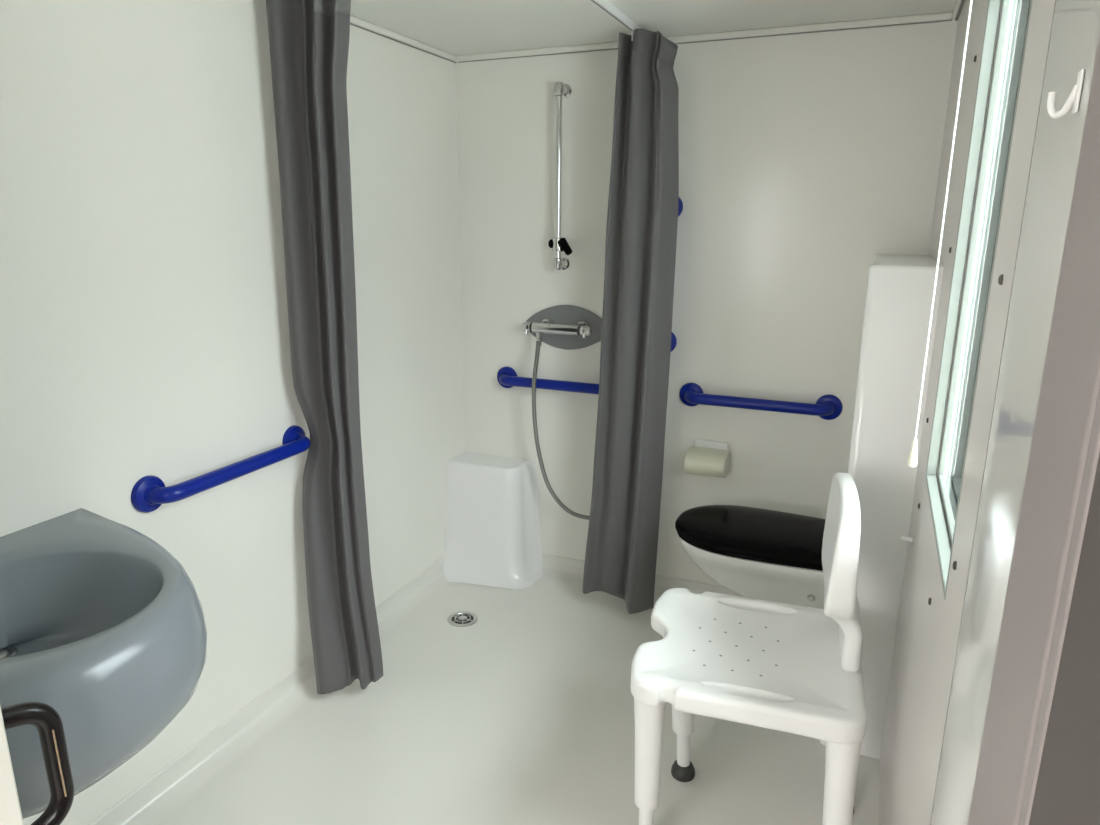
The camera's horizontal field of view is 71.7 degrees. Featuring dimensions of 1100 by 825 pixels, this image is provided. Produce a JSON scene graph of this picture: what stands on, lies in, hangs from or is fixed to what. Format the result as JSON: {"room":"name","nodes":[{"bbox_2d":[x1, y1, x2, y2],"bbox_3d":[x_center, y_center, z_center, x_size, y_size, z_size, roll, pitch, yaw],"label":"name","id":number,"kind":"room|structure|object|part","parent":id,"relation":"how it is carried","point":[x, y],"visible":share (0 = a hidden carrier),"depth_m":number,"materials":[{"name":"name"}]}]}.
{"room":"accessible bathroom","nodes":[
{"label":"accessible bathroom","id":0,"kind":"room"},
{"bbox_2d":[0,0,463,824],"bbox_3d":[-0.881,-0.070,2.140,0.050,2.150,2.553,6,15,22],"label":"wall","id":1,"kind":"structure","parent":0,"point":[144,322],"depth_m":1.97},
{"bbox_2d":[0,508,206,818],"bbox_3d":[-0.898,0.454,1.370,0.610,0.292,0.630,6,15,22],"label":"basin","id":2,"kind":"object","parent":1,"relation":"attached to","point":[102,626],"visible":0.95,"depth_m":1.28,"materials":[{"name":"grey ceramic"}]},
{"bbox_2d":[131,425,309,512],"bbox_3d":[-0.853,0.147,2.090,0.081,0.092,0.608,6,15,22],"label":"grab rail","id":3,"kind":"object","parent":1,"relation":"attached to","point":[149,492],"visible":1,"depth_m":1.96,"materials":[{"name":"blue plastic"}]},
{"bbox_2d":[350,15,457,62],"bbox_3d":[-0.836,-1.104,1.889,0.016,0.022,2.403,6,15,22],"label":"trim","id":4,"kind":"structure","parent":1,"relation":"attached to","point":[354,21],"depth_m":2.61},
{"bbox_2d":[88,553,879,824],"bbox_3d":[-0.445,1.218,1.177,1.745,0.130,4.403,6,15,22],"label":"floor","id":5,"kind":"structure","parent":0,"point":[523,713],"depth_m":2.22,"materials":[{"name":"white plastic"}]},
{"bbox_2d":[448,611,477,626],"bbox_3d":[-0.335,0.789,2.917,0.116,0.008,0.116,6,15,22],"label":"floor drain","id":6,"kind":"object","parent":5,"relation":"on","point":[462,618],"visible":1,"depth_m":2.91,"materials":[{"name":"metal"}]},
{"bbox_2d":[443,452,542,588],"bbox_3d":[-0.236,0.464,3.207,0.429,0.493,0.279,6,15,22],"label":"cover","id":7,"kind":"object","parent":5,"relation":"on","point":[492,536],"visible":0.99,"depth_m":3.21,"materials":[{"name":"white plastic"}]},
{"bbox_2d":[631,472,867,824],"bbox_3d":[0.500,0.605,1.857,0.549,0.894,0.500,5,15,18],"label":"chair","id":8,"kind":"object","parent":5,"relation":"on","point":[790,668],"visible":1,"depth_m":1.74,"materials":[{"name":"white plastic"}]},
{"bbox_3d":[0.229,0.778,1.780,0.080,0.328,0.080,5,15,18],"label":"leg","id":9,"kind":"part","parent":8,"relation":"part of","materials":[{"name":"white plastic"}]},
{"bbox_3d":[0.354,0.707,2.059,0.089,0.332,0.085,5,15,18],"label":"leg","id":10,"kind":"part","parent":8,"relation":"part of","materials":[{"name":"white plastic"}]},
{"bbox_3d":[0.484,0.590,1.858,0.516,0.059,0.500,5,15,18],"label":"seat","id":11,"kind":"part","parent":8,"relation":"part of","materials":[{"name":"white plastic"}]},
{"bbox_3d":[0.626,0.811,1.654,0.080,0.329,0.080,5,15,18],"label":"leg","id":12,"kind":"part","parent":8,"relation":"part of","materials":[{"name":"white plastic"}]},
{"bbox_3d":[0.686,0.376,1.769,0.094,0.406,0.395,5,15,18],"label":"backrest","id":13,"kind":"part","parent":8,"relation":"part of","materials":[{"name":"white plastic"}]},
{"bbox_2d":[350,0,956,55],"bbox_3d":[-0.051,-1.046,1.528,1.845,0.050,2.553,6,15,22],"label":"ceiling","id":14,"kind":"structure","parent":0,"point":[454,27],"depth_m":2.36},
{"bbox_2d":[589,0,642,33],"bbox_3d":[-0.080,-1.164,2.143,1.266,0.022,0.504,-7,16,-28],"label":"rail","id":15,"kind":"object","parent":14,"relation":"attached to","point":[606,6],"visible":0.59,"depth_m":2.28,"materials":[{"name":"white metal"}]},
{"bbox_2d":[266,0,382,693],"bbox_3d":[-0.664,-0.110,2.206,0.259,2.060,0.153,6,15,22],"label":"shower curtain","id":16,"kind":"object","parent":15,"relation":"hanging from","point":[309,39],"visible":1,"depth_m":2.19,"materials":[{"name":"grey fabric"}]},
{"bbox_2d":[582,29,678,613],"bbox_3d":[0.285,-0.251,2.727,0.306,2.033,0.163,11,18,36],"label":"shower curtain","id":17,"kind":"object","parent":15,"relation":"hanging from","point":[640,247],"visible":1,"depth_m":2.66,"materials":[{"name":"grey fabric"}]},
{"bbox_2d":[907,0,971,466],"bbox_3d":[0.647,-0.405,1.228,0.076,1.037,0.076,6,15,22],"label":"pull cord","id":18,"kind":"object","parent":14,"relation":"hanging from","point":[912,458],"visible":1,"depth_m":1.26,"materials":[{"name":"white fabric"}]},
{"bbox_3d":[0.644,0.072,1.349,0.016,0.052,0.016,6,15,22],"label":"knob","id":19,"kind":"part","parent":18,"relation":"part of","materials":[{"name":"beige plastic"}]},
{"bbox_2d":[455,19,957,586],"bbox_3d":[0.437,-0.260,2.914,1.745,2.150,0.050,6,15,22],"label":"wall","id":20,"kind":"structure","parent":0,"point":[806,158],"depth_m":2.77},
{"bbox_2d":[497,366,598,393],"bbox_3d":[0.029,-0.114,3.056,0.576,0.092,0.082,6,15,22],"label":"grab rail","id":21,"kind":"object","parent":20,"relation":"attached to","point":[507,377],"visible":0.56,"depth_m":3.04,"materials":[{"name":"blue plastic"}]},
{"bbox_2d":[548,82,571,269],"bbox_3d":[0.045,-0.876,2.853,0.089,0.678,0.096,11,17,35],"label":"riser rail","id":22,"kind":"object","parent":20,"relation":"attached to","point":[558,244],"visible":1,"depth_m":2.85,"materials":[{"name":"silver metal"}]},
{"bbox_3d":[0.007,-0.647,2.917,0.019,0.034,0.034,6,15,22],"label":"knob","id":23,"kind":"part","parent":22,"relation":"part of","materials":[{"name":"black plastic"}]},
{"bbox_2d":[521,305,601,349],"bbox_3d":[0.052,-0.330,2.989,0.374,0.178,0.086,6,15,22],"label":"shower mixer","id":24,"kind":"object","parent":20,"relation":"attached to","point":[568,327],"visible":0.97,"depth_m":3.00,"materials":[{"name":"silver metal"}]},
{"bbox_3d":[-0.091,-0.340,3.025,0.041,0.039,0.039,6,15,22],"label":"knob","id":25,"kind":"part","parent":24,"relation":"part of","materials":[{"name":"silver metal"}]},
{"bbox_2d":[532,338,589,519],"bbox_3d":[0.145,0.077,3.030,0.444,0.734,0.060,5,15,16],"label":"shower hose","id":26,"kind":"object","parent":24,"relation":"hanging from","point":[538,340],"visible":0.64,"depth_m":3.07,"materials":[{"name":"grey plastic"}]},
{"bbox_3d":[0.139,-0.315,2.930,0.041,0.039,0.039,6,15,22],"label":"knob","id":27,"kind":"part","parent":24,"relation":"part of","materials":[{"name":"silver metal"}]},
{"bbox_2d":[671,197,682,351],"bbox_3d":[0.421,-0.499,2.786,0.092,0.584,0.082,6,15,22],"label":"grab rail","id":28,"kind":"object","parent":20,"relation":"attached to","point":[680,204],"visible":0.05,"depth_m":2.85,"materials":[{"name":"blue plastic"}]},
{"bbox_2d":[457,12,952,62],"bbox_3d":[0.429,-1.283,2.623,1.713,0.022,0.016,6,15,22],"label":"trim","id":29,"kind":"structure","parent":20,"relation":"attached to","point":[937,17],"depth_m":2.53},
{"bbox_2d":[684,439,729,477],"bbox_3d":[0.593,0.177,2.866,0.154,0.122,0.111,6,15,22],"label":"toilet roll holder","id":30,"kind":"object","parent":20,"relation":"attached to","point":[706,457],"visible":1,"depth_m":2.84,"materials":[{"name":"white plastic"}]},
{"bbox_3d":[0.614,0.166,2.908,0.128,0.120,0.013,6,15,22],"label":"plate","id":31,"kind":"part","parent":30,"relation":"part of","materials":[{"name":"white plastic"}]},
{"bbox_2d":[679,382,842,419],"bbox_3d":[0.748,-0.035,2.758,0.584,0.092,0.082,6,15,22],"label":"grab rail","id":32,"kind":"object","parent":20,"relation":"attached to","point":[827,407],"visible":1,"depth_m":2.71,"materials":[{"name":"blue plastic"}]},
{"bbox_2d":[879,0,1099,824],"bbox_3d":[0.389,0.323,0.612,0.062,2.150,4.453,6,15,22],"label":"wall","id":33,"kind":"structure","parent":0,"point":[926,640],"depth_m":1.05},
{"bbox_2d":[675,505,825,608],"bbox_3d":[0.690,0.522,2.580,0.536,0.308,0.386,6,15,22],"label":"toilet","id":34,"kind":"object","parent":33,"relation":"attached to","point":[751,552],"visible":0.83,"depth_m":2.47,"materials":[{"name":"white ceramic"}]},
{"bbox_3d":[0.687,0.413,2.554,0.518,0.016,0.376,6,15,22],"label":"seat","id":35,"kind":"part","parent":34,"relation":"part of","materials":[{"name":"black plastic"}]},
{"bbox_3d":[0.683,0.389,2.549,0.521,0.034,0.386,6,15,22],"label":"lid","id":36,"kind":"part","parent":34,"relation":"part of","materials":[{"name":"black plastic"}]},
{"bbox_3d":[0.696,0.547,2.584,0.524,0.258,0.360,6,15,22],"label":"bowl","id":37,"kind":"part","parent":34,"relation":"part of","materials":[{"name":"white ceramic"}]},
{"bbox_2d":[819,254,942,759],"bbox_3d":[1.008,0.230,2.350,0.166,1.381,0.722,6,15,22],"label":"cabinet","id":38,"kind":"object","parent":33,"relation":"attached to","point":[899,293],"depth_m":1.97,"materials":[{"name":"white plastic"}]},
{"bbox_2d":[900,535,914,544],"bbox_3d":[0.852,0.303,1.814,0.030,0.020,0.020,6,15,22],"label":"peg","id":39,"kind":"object","parent":33,"relation":"attached to","point":[909,539],"visible":1,"depth_m":1.81,"materials":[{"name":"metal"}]},
{"bbox_2d":[952,561,956,569],"bbox_3d":[0.564,0.213,1.060,0.005,0.013,0.013,6,15,22],"label":"cap","id":40,"kind":"object","parent":33,"relation":"attached to","point":[954,562],"visible":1,"depth_m":1.06,"materials":[{"name":"grey plastic"}]},
{"bbox_2d":[952,0,964,20],"bbox_3d":[0.753,-0.929,1.230,0.016,0.022,2.403,6,15,22],"label":"trim","id":41,"kind":"structure","parent":33,"relation":"attached to","point":[959,4],"depth_m":2.19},
{"bbox_2d":[925,0,1032,599],"bbox_3d":[0.730,-0.260,1.284,0.038,0.977,0.620,6,15,22],"label":"window","id":42,"kind":"structure","parent":33,"relation":"in","point":[950,484],"depth_m":1.47,"materials":[{"name":"white plastic"}]},
{"bbox_3d":[0.740,-0.259,1.280,0.014,0.973,0.616,6,15,22],"label":"sash","id":43,"kind":"part","parent":42,"relation":"part of","materials":[{"name":"white plastic"}]},
{"bbox_3d":[0.746,-0.258,1.277,0.004,0.947,0.590,6,15,22],"label":"pane","id":44,"kind":"part","parent":42,"relation":"part of","materials":[{"name":"clear glass"}]},
{"bbox_2d":[930,0,1055,823],"bbox_3d":[0.519,0.213,0.946,0.002,2.100,0.003,6,15,22],"label":"trim","id":45,"kind":"structure","parent":33,"relation":"attached to","point":[1055,0],"depth_m":0.88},
{"bbox_2d":[998,274,1002,284],"bbox_3d":[0.552,-0.163,0.932,0.005,0.013,0.013,6,15,22],"label":"cap","id":46,"kind":"object","parent":33,"relation":"attached to","point":[1000,279],"visible":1,"depth_m":0.93,"materials":[{"name":"white plastic"}]},
{"bbox_2d":[968,34,1099,824],"bbox_3d":[0.353,0.341,0.600,0.014,2.020,0.180,6,15,22],"label":"trim","id":47,"kind":"structure","parent":33,"relation":"attached to","point":[1065,444],"depth_m":0.53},
{"bbox_2d":[930,0,1099,824],"bbox_3d":[0.445,0.295,0.724,0.050,2.150,0.488,6,15,22],"label":"door","id":48,"kind":"structure","parent":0,"point":[1075,32],"depth_m":0.76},
{"bbox_2d":[1047,69,1084,117],"bbox_3d":[0.432,-0.267,0.638,0.023,0.037,0.014,6,15,22],"label":"wall hook","id":49,"kind":"object","parent":48,"relation":"attached to","point":[1073,99],"visible":1,"depth_m":0.64,"materials":[{"name":"white plastic"}]},
{"bbox_3d":[0.441,-0.267,0.634,0.002,0.034,0.014,6,15,22],"label":"plate","id":50,"kind":"part","parent":49,"relation":"part of","materials":[{"name":"white plastic"}]},
{"bbox_3d":[-1.114,0.207,0.937,2.995,2.100,0.100,6,15,22],"label":"wall","id":51,"kind":"structure","parent":0,"visible":0},
{"bbox_2d":[0,702,73,824],"bbox_3d":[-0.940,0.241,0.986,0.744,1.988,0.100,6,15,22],"label":"door handle","id":52,"kind":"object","parent":51,"relation":"in","point":[48,723],"depth_m":0.90,"materials":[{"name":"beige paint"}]}
]}

